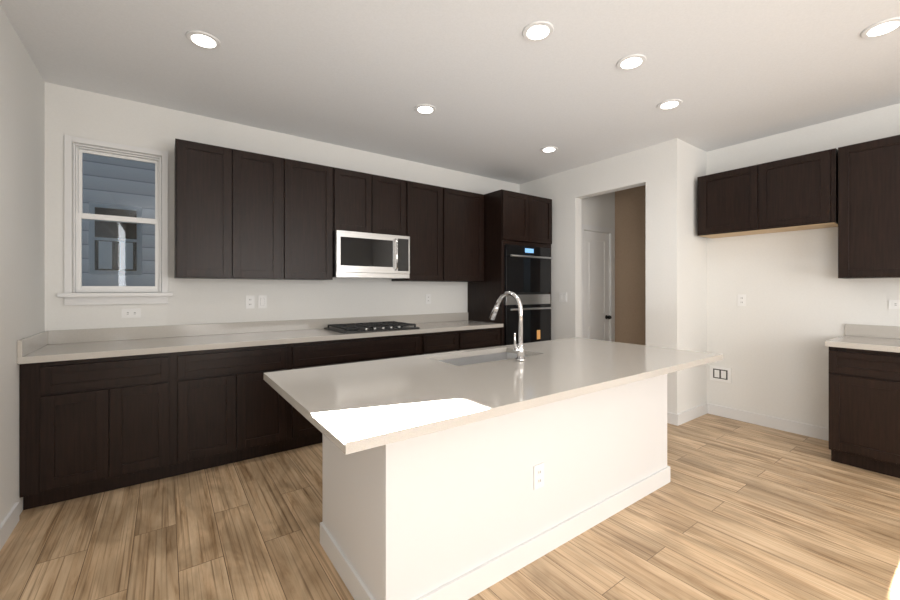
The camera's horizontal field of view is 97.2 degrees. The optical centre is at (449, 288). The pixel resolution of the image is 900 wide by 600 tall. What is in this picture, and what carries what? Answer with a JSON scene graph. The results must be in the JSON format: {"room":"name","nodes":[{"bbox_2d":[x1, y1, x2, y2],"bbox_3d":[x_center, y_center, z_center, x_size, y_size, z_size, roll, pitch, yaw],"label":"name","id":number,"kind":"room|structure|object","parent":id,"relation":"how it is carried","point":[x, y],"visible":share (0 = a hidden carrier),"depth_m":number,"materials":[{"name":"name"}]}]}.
{"room":"kitchen","nodes":[
{"label":"kitchen","id":0,"kind":"room"},
{"bbox_2d":[0,5,44,523],"bbox_3d":[-0.823,-0.070,-0.118,0.120,2.740,7.000,0,0,-36],"label":"wall","id":1,"kind":"structure","parent":0,"point":[22,198],"depth_m":2.23,"materials":[{"name":"paint"}]},
{"bbox_2d":[0,502,18,550],"bbox_3d":[-0.576,1.248,-0.347,0.014,0.105,6.340,0,0,-36],"label":"baseboard","id":2,"kind":"structure","parent":1,"relation":"attached to","point":[8,524],"depth_m":2.09,"materials":[{"name":"white wood"}]},
{"bbox_2d":[45,82,519,330],"bbox_3d":[-0.963,-0.070,4.165,4.890,2.740,0.120,0,0,-36],"label":"wall","id":3,"kind":"structure","parent":0,"point":[70,111],"depth_m":3.34,"materials":[{"name":"paint"}]},
{"bbox_2d":[57,135,172,304],"bbox_3d":[-2.505,-0.487,3.010,0.659,1.206,0.155,0,0,-36],"label":"window unit","id":4,"kind":"structure","parent":3,"relation":"in","point":[88,295],"depth_m":2.96,"materials":[{"name":"white plastic"}]},
{"bbox_2d":[122,308,140,317],"bbox_3d":[-2.432,0.185,3.030,0.115,0.070,0.008,0,0,-36],"label":"outlet","id":5,"kind":"object","parent":3,"relation":"attached to","point":[131,313],"visible":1,"depth_m":3.03,"materials":[{"name":"white plastic"}]},
{"bbox_2d":[174,138,241,278],"bbox_3d":[-1.942,-0.600,3.182,0.432,1.030,0.330,0,0,-36],"label":"upper cabinet","id":6,"kind":"object","parent":3,"relation":"attached to","point":[239,214],"depth_m":3.05,"materials":[{"name":"brown wood"}]},
{"bbox_2d":[246,295,254,308],"bbox_3d":[-1.766,0.115,3.508,0.070,0.115,0.008,0,0,-36],"label":"electrical outlet","id":7,"kind":"object","parent":3,"relation":"attached to","point":[250,302],"visible":1,"depth_m":3.51,"materials":[{"name":"white plastic"}]},
{"bbox_2d":[258,295,266,307],"bbox_3d":[-1.684,0.115,3.566,0.070,0.115,0.009,0,0,-36],"label":"light switch","id":8,"kind":"object","parent":3,"relation":"attached to","point":[262,301],"visible":1,"depth_m":3.56,"materials":[{"name":"white plastic"}]},
{"bbox_2d":[242,151,293,279],"bbox_3d":[-1.659,-0.600,3.385,0.514,1.030,0.330,0,0,-36],"label":"upper cabinet","id":9,"kind":"object","parent":3,"relation":"attached to","point":[267,181],"depth_m":3.30,"materials":[{"name":"brown wood"}]},
{"bbox_2d":[294,160,341,279],"bbox_3d":[-1.336,-0.600,3.617,0.579,1.030,0.330,0,0,-36],"label":"upper cabinet","id":10,"kind":"object","parent":3,"relation":"attached to","point":[317,188],"depth_m":3.53,"materials":[{"name":"brown wood"}]},
{"bbox_2d":[342,169,381,233],"bbox_3d":[-0.978,-0.823,3.875,0.441,0.585,0.330,0,0,-36],"label":"upper cabinet","id":11,"kind":"object","parent":3,"relation":"attached to","point":[361,192],"depth_m":3.78,"materials":[{"name":"brown wood"}]},
{"bbox_2d":[333,230,409,278],"bbox_3d":[-0.813,-0.318,3.917,0.751,0.420,0.446,0,0,-36],"label":"microwave","id":12,"kind":"object","parent":11,"relation":"attached to","point":[359,255],"visible":0.96,"depth_m":3.74,"materials":[{"name":"metal"}]},
{"bbox_2d":[382,176,409,235],"bbox_3d":[-0.720,-0.823,4.060,0.442,0.585,0.330,0,0,-36],"label":"upper cabinet","id":13,"kind":"object","parent":3,"relation":"attached to","point":[395,192],"depth_m":3.99,"materials":[{"name":"brown wood"}]},
{"bbox_2d":[392,181,449,281],"bbox_3d":[-0.353,-0.600,4.323,0.599,1.030,0.330,0,0,-36],"label":"upper cabinet","id":14,"kind":"object","parent":3,"relation":"attached to","point":[429,204],"depth_m":4.23,"materials":[{"name":"brown wood"}]},
{"bbox_2d":[426,294,430,303],"bbox_3d":[-0.251,0.115,4.596,0.070,0.115,0.008,0,0,-36],"label":"electrical outlet","id":15,"kind":"object","parent":3,"relation":"attached to","point":[428,298],"visible":1,"depth_m":4.59,"materials":[{"name":"white plastic"}]},
{"bbox_2d":[450,188,483,281],"bbox_3d":[0.043,-0.600,4.608,0.665,1.030,0.330,0,0,-36],"label":"upper cabinet","id":16,"kind":"object","parent":3,"relation":"attached to","point":[466,208],"depth_m":4.52,"materials":[{"name":"brown wood"}]},
{"bbox_2d":[0,413,899,599],"bbox_3d":[2.014,1.360,2.720,8.600,0.120,8.900,0,0,-36],"label":"floor","id":17,"kind":"structure","parent":0,"point":[732,509],"depth_m":2.07,"materials":[{"name":"brown wood"}]},
{"bbox_2d":[20,352,175,509],"bbox_3d":[-2.339,0.863,2.718,0.724,0.876,0.620,0,0,-36],"label":"base cabinet","id":18,"kind":"object","parent":17,"relation":"on","point":[93,426],"depth_m":2.45,"materials":[{"name":"brown wood"}]},
{"bbox_2d":[17,312,502,363],"bbox_3d":[-1.109,0.357,3.584,3.731,0.134,0.648,0,0,-36],"label":"countertop","id":19,"kind":"structure","parent":18,"relation":"on","point":[58,345],"depth_m":3.09,"materials":[{"name":"stone"}]},
{"bbox_2d":[324,321,419,333],"bbox_3d":[-0.755,0.363,3.840,0.760,0.042,0.520,0,0,-36],"label":"gas cooktop","id":20,"kind":"object","parent":19,"relation":"in","point":[366,327],"visible":0.98,"depth_m":3.73,"materials":[{"name":"black metal"}]},
{"bbox_2d":[176,343,291,475],"bbox_3d":[-1.741,0.863,3.147,0.748,0.876,0.620,0,0,-36],"label":"base cabinet","id":21,"kind":"object","parent":17,"relation":"on","point":[227,412],"depth_m":2.88,"materials":[{"name":"brown wood"}]},
{"bbox_2d":[292,333,423,448],"bbox_3d":[-0.945,0.863,3.720,1.214,0.876,0.620,0,0,-36],"label":"base cabinet","id":22,"kind":"object","parent":17,"relation":"on","point":[331,352],"depth_m":3.35,"materials":[{"name":"brown wood"}]},
{"bbox_2d":[424,330,467,354],"bbox_3d":[-0.239,0.863,4.227,0.525,0.876,0.620,0,0,-36],"label":"base cabinet","id":23,"kind":"object","parent":17,"relation":"on","point":[436,342],"depth_m":3.99,"materials":[{"name":"brown wood"}]},
{"bbox_2d":[468,327,500,349],"bbox_3d":[0.126,0.863,4.489,0.670,0.876,0.620,0,0,-36],"label":"base cabinet","id":24,"kind":"object","parent":17,"relation":"on","point":[488,337],"depth_m":4.29,"materials":[{"name":"brown wood"}]},
{"bbox_2d":[320,374,669,599],"bbox_3d":[0.404,0.867,2.361,2.123,0.867,0.754,0,0,-36],"label":"kitchen island","id":25,"kind":"object","parent":17,"relation":"on","point":[465,512],"visible":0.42,"depth_m":1.78,"materials":[{"name":"white painted drywall"},{"name":"quartz"}]},
{"bbox_2d":[264,337,722,454],"bbox_3d":[0.389,0.416,2.163,2.390,0.032,1.060,0,0,-36],"label":"island countertop","id":26,"kind":"structure","parent":25,"relation":"on","point":[348,408],"depth_m":1.68,"materials":[{"name":"stone"}]},
{"bbox_2d":[439,352,525,365],"bbox_3d":[0.216,0.543,2.395,0.694,0.221,0.364,0,0,-36],"label":"sink basin","id":27,"kind":"object","parent":26,"relation":"in","point":[480,359],"visible":0.08,"depth_m":2.60,"materials":[{"name":"grey metal"}]},
{"bbox_2d":[489,291,525,360],"bbox_3d":[0.312,0.205,2.297,0.092,0.387,0.282,0,0,-36],"label":"faucet","id":28,"kind":"object","parent":26,"relation":"on","point":[519,348],"visible":1,"depth_m":2.21,"materials":[{"name":"silver metal"}]},
{"bbox_2d":[534,462,543,489],"bbox_3d":[0.433,0.910,1.930,0.070,0.115,0.008,0,0,-36],"label":"outlet","id":29,"kind":"object","parent":25,"relation":"attached to","point":[538,476],"visible":1,"depth_m":1.93,"materials":[{"name":"white plastic"}]},
{"bbox_2d":[468,189,551,345],"bbox_3d":[0.742,0.092,4.923,0.835,2.415,0.635,0,0,-36],"label":"tall cabinet","id":30,"kind":"object","parent":17,"relation":"on","point":[515,218],"visible":0.48,"depth_m":4.61,"materials":[{"name":"brown wood"}]},
{"bbox_2d":[504,244,551,344],"bbox_3d":[0.775,0.120,4.878,0.745,1.240,0.646,0,0,-36],"label":"double wall oven","id":31,"kind":"object","parent":30,"relation":"in","point":[527,275],"visible":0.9,"depth_m":4.64,"materials":[{"name":"black glass"}]},
{"bbox_2d":[829,347,899,477],"bbox_3d":[3.329,0.863,2.756,0.620,0.875,0.923,0,0,-36],"label":"base cabinet","id":32,"kind":"object","parent":17,"relation":"on","point":[864,409],"visible":0.96,"depth_m":2.80,"materials":[{"name":"brown wood"}]},
{"bbox_2d":[825,324,899,352],"bbox_3d":[3.313,0.357,2.751,0.650,0.134,0.933,0,0,-36],"label":"countertop","id":33,"kind":"structure","parent":32,"relation":"on","point":[873,337],"depth_m":3.06,"materials":[{"name":"stone"}]},
{"bbox_2d":[0,0,899,184],"bbox_3d":[2.014,-1.500,2.720,8.600,0.120,8.900,0,0,-36],"label":"ceiling","id":34,"kind":"structure","parent":0,"point":[497,89],"depth_m":2.59,"materials":[{"name":"paint"}]},
{"bbox_2d":[185,30,220,49],"bbox_3d":[-1.423,-1.435,2.295,0.176,0.009,0.176,0,0,-36],"label":"recessed light","id":35,"kind":"object","parent":34,"relation":"in","point":[202,39],"visible":1,"depth_m":2.28,"materials":[{"name":"white plastic"}]},
{"bbox_2d":[414,104,435,113],"bbox_3d":[-0.197,-1.435,3.176,0.176,0.009,0.176,0,0,-36],"label":"recessed light","id":36,"kind":"object","parent":34,"relation":"in","point":[425,109],"visible":1,"depth_m":3.16,"materials":[{"name":"white plastic"}]},
{"bbox_2d":[522,21,553,41],"bbox_3d":[0.491,-1.435,2.217,0.176,0.009,0.176,0,0,-36],"label":"recessed light","id":37,"kind":"object","parent":34,"relation":"in","point":[535,31],"visible":1,"depth_m":2.21,"materials":[{"name":"white plastic"}]},
{"bbox_2d":[540,146,557,152],"bbox_3d":[1.020,-1.435,4.087,0.176,0.009,0.176,0,0,-36],"label":"recessed light","id":38,"kind":"object","parent":34,"relation":"in","point":[547,149],"visible":0.98,"depth_m":4.07,"materials":[{"name":"white plastic"}]},
{"bbox_2d":[616,54,646,69],"bbox_3d":[1.150,-1.435,2.518,0.176,0.009,0.176,0,0,-36],"label":"recessed light","id":39,"kind":"object","parent":34,"relation":"in","point":[631,62],"visible":1,"depth_m":2.51,"materials":[{"name":"white plastic"}]},
{"bbox_2d":[657,99,681,109],"bbox_3d":[1.710,-1.435,3.093,0.176,0.009,0.176,0,0,-36],"label":"recessed light","id":40,"kind":"object","parent":34,"relation":"in","point":[669,104],"visible":0.96,"depth_m":3.08,"materials":[{"name":"white plastic"}]},
{"bbox_2d":[860,17,899,37],"bbox_3d":[2.385,-1.435,2.187,0.176,0.009,0.176,0,0,-36],"label":"recessed light","id":41,"kind":"object","parent":34,"relation":"in","point":[883,27],"visible":1,"depth_m":2.18,"materials":[{"name":"white"}]},
{"bbox_2d":[582,192,614,341],"bbox_3d":[1.896,-0.070,5.172,0.930,2.740,0.120,0,0,-36],"label":"wall","id":42,"kind":"structure","parent":0,"point":[598,210],"depth_m":5.17,"materials":[{"name":"paint"}]},
{"bbox_2d":[584,231,611,340],"bbox_3d":[1.889,0.279,5.088,0.560,2.018,0.098,0,0,-36],"label":"pantry door","id":43,"kind":"structure","parent":42,"relation":"in","point":[597,316],"depth_m":5.10,"materials":[{"name":"white wood"}]},
{"bbox_2d":[582,224,613,341],"bbox_3d":[1.891,0.250,5.085,0.700,2.100,0.016,0,0,-36],"label":"door frame","id":44,"kind":"structure","parent":42,"relation":"attached to","point":[598,229],"depth_m":5.25,"materials":[{"name":"white wood"}]},
{"bbox_2d":[520,138,682,413],"bbox_3d":[1.613,-0.070,4.667,0.120,2.740,2.070,0,0,-36],"label":"wall","id":45,"kind":"structure","parent":0,"point":[657,170],"depth_m":4.02,"materials":[{"name":"paint"}]},
{"bbox_2d":[559,292,566,301],"bbox_3d":[1.384,0.100,4.872,0.009,0.115,0.116,0,0,-36],"label":"light switch","id":46,"kind":"object","parent":45,"relation":"attached to","point":[562,296],"visible":1,"depth_m":4.88,"materials":[{"name":"white plastic"}]},
{"bbox_2d":[667,412,674,424],"bbox_3d":[2.067,1.248,3.920,0.014,0.105,0.285,0,0,-36],"label":"baseboard","id":47,"kind":"structure","parent":45,"relation":"attached to","point":[670,416],"depth_m":3.82,"materials":[{"name":"white wood"}]},
{"bbox_2d":[615,185,645,344],"bbox_3d":[2.581,-0.070,4.913,0.120,2.740,1.100,0,0,-36],"label":"wall","id":48,"kind":"structure","parent":0,"point":[630,265],"depth_m":5.15,"materials":[{"name":"beige paint"}]},
{"bbox_2d":[683,141,706,411],"bbox_3d":[2.494,-0.070,4.100,0.650,2.740,0.120,0,0,-36],"label":"wall","id":49,"kind":"structure","parent":0,"point":[694,294],"depth_m":3.99,"materials":[{"name":"paint"}]},
{"bbox_2d":[675,403,707,425],"bbox_3d":[2.422,1.248,3.966,0.644,0.105,0.014,0,0,-36],"label":"baseboard","id":50,"kind":"structure","parent":49,"relation":"attached to","point":[688,415],"depth_m":3.94,"materials":[{"name":"white wood"}]},
{"bbox_2d":[707,103,899,427],"bbox_3d":[4.183,-0.070,2.204,0.120,2.740,4.930,0,0,-36],"label":"wall","id":51,"kind":"structure","parent":0,"point":[804,302],"depth_m":3.63,"materials":[{"name":"paint"}]},
{"bbox_2d":[710,365,730,382],"bbox_3d":[2.766,0.870,4.061,0.012,0.150,0.190,0,0,-36],"label":"electrical outlet","id":52,"kind":"object","parent":51,"relation":"attached to","point":[721,374],"visible":1,"depth_m":4.06,"materials":[{"name":"white plastic"}]},
{"bbox_2d":[697,166,752,237],"bbox_3d":[2.748,-0.823,3.812,0.330,0.585,0.564,0,0,-36],"label":"upper cabinet","id":53,"kind":"object","parent":51,"relation":"attached to","point":[722,197],"depth_m":3.76,"materials":[{"name":"brown wood"}]},
{"bbox_2d":[738,294,745,305],"bbox_3d":[2.876,0.110,3.912,0.008,0.115,0.070,0,0,-36],"label":"electrical outlet","id":54,"kind":"object","parent":51,"relation":"attached to","point":[741,299],"visible":1,"depth_m":3.91,"materials":[{"name":"white plastic"}]},
{"bbox_2d":[708,403,828,440],"bbox_3d":[4.120,1.248,2.177,0.014,0.105,4.900,0,0,-36],"label":"baseboard","id":55,"kind":"structure","parent":51,"relation":"attached to","point":[818,432],"depth_m":3.71,"materials":[{"name":"white wood"}]},
{"bbox_2d":[749,148,836,234],"bbox_3d":[3.005,-0.823,3.454,0.330,0.585,0.564,0,0,-36],"label":"upper cabinet","id":56,"kind":"object","parent":51,"relation":"attached to","point":[796,193],"depth_m":3.34,"materials":[{"name":"brown wood"}]},
{"bbox_2d":[833,135,899,278],"bbox_3d":[3.330,-0.600,3.003,0.330,1.030,0.523,0,0,-36],"label":"upper cabinet","id":57,"kind":"object","parent":51,"relation":"attached to","point":[851,193],"depth_m":2.98,"materials":[{"name":"brown wood"}]},
{"bbox_2d":[889,300,899,308],"bbox_3d":[3.480,0.120,3.072,0.008,0.070,0.115,0,0,-36],"label":"electrical outlet","id":58,"kind":"object","parent":51,"relation":"attached to","point":[894,304],"visible":1,"depth_m":3.09,"materials":[{"name":"white plastic"}]},
{"label":"outside","id":59,"kind":"structure","parent":0,"visible":0},
{"bbox_2d":[82,153,161,292],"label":"window","id":60,"kind":"structure","parent":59,"point":[96,162],"depth_m":5.59,"materials":[{"name":"clear glass"}]}
]}

